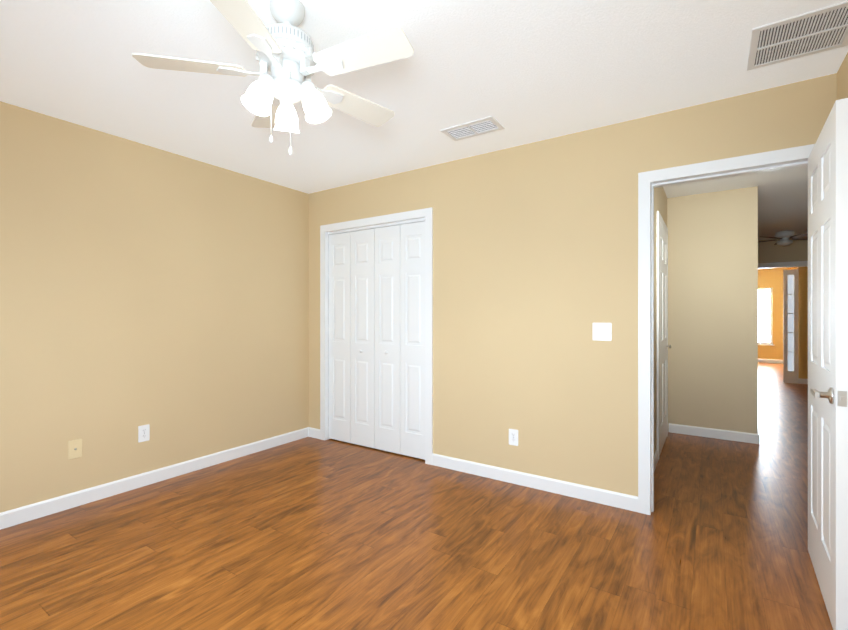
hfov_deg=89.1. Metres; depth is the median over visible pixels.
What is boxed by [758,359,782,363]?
baseboard
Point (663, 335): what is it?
hall door
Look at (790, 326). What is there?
french door
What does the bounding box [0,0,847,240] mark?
ceiling
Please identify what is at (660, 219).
door frame
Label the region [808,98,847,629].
door
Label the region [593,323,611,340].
light switch
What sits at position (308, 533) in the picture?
floor
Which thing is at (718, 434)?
baseboard
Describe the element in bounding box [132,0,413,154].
ceiling fan
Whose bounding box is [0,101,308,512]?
wall
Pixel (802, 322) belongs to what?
wall
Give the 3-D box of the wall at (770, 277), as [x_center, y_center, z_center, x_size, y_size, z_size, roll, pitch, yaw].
[8.125,-0.001,11.496,3.100,2.440,0.120,0,0,34]
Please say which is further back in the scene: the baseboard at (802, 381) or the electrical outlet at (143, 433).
the baseboard at (802, 381)
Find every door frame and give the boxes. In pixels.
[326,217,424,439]
[638,144,814,514]
[657,211,667,459]
[758,261,807,268]
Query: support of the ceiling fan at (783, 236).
hanging from the ceiling
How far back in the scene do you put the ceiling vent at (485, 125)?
2.82 m
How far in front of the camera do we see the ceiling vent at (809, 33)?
1.88 m
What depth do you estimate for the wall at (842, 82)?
2.06 m
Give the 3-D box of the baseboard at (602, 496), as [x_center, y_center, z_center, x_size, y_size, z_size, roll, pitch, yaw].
[0.700,1.174,3.087,1.515,0.092,0.013,0,0,34]
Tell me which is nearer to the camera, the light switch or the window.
the light switch
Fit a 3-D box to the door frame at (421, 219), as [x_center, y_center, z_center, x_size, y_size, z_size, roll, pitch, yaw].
[-0.434,0.197,3.923,1.200,2.045,0.120,0,0,34]
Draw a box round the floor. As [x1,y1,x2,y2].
[0,362,832,629]
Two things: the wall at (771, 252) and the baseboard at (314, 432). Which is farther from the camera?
the wall at (771, 252)
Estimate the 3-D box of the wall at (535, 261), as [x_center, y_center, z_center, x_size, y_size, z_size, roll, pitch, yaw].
[0.917,0.000,3.021,4.920,2.440,0.120,0,0,34]
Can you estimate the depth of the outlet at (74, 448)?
2.74 m
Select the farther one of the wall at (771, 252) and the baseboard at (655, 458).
the wall at (771, 252)
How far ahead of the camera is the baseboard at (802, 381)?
7.62 m
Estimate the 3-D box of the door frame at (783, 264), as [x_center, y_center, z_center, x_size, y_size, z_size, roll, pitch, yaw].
[5.722,-0.806,6.959,1.060,0.080,0.138,0,0,34]
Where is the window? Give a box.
[758,287,773,345]
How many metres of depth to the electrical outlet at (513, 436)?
3.12 m
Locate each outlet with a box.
[68,439,81,459]
[138,424,149,441]
[509,429,517,445]
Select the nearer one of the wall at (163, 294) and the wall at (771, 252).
the wall at (163, 294)
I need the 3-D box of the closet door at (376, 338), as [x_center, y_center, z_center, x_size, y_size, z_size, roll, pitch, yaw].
[-0.449,0.212,3.901,1.162,1.992,0.058,0,0,34]
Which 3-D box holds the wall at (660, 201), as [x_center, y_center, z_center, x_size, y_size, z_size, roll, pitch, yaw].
[1.950,0.000,3.721,0.120,2.440,2.190,0,0,34]
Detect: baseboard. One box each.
[0,427,308,529]
[309,427,319,438]
[432,453,637,511]
[654,450,657,470]
[669,423,759,443]
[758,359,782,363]
[798,378,807,383]
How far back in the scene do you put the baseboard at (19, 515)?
3.01 m
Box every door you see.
[329,221,424,459]
[660,223,670,453]
[783,269,797,382]
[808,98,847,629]
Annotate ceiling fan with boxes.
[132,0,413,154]
[758,231,807,245]
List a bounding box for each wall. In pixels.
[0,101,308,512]
[309,73,836,496]
[654,187,666,453]
[667,186,757,433]
[758,238,807,262]
[758,267,796,359]
[797,267,807,378]
[837,52,847,99]
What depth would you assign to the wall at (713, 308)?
4.27 m
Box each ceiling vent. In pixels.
[440,116,504,141]
[747,1,847,70]

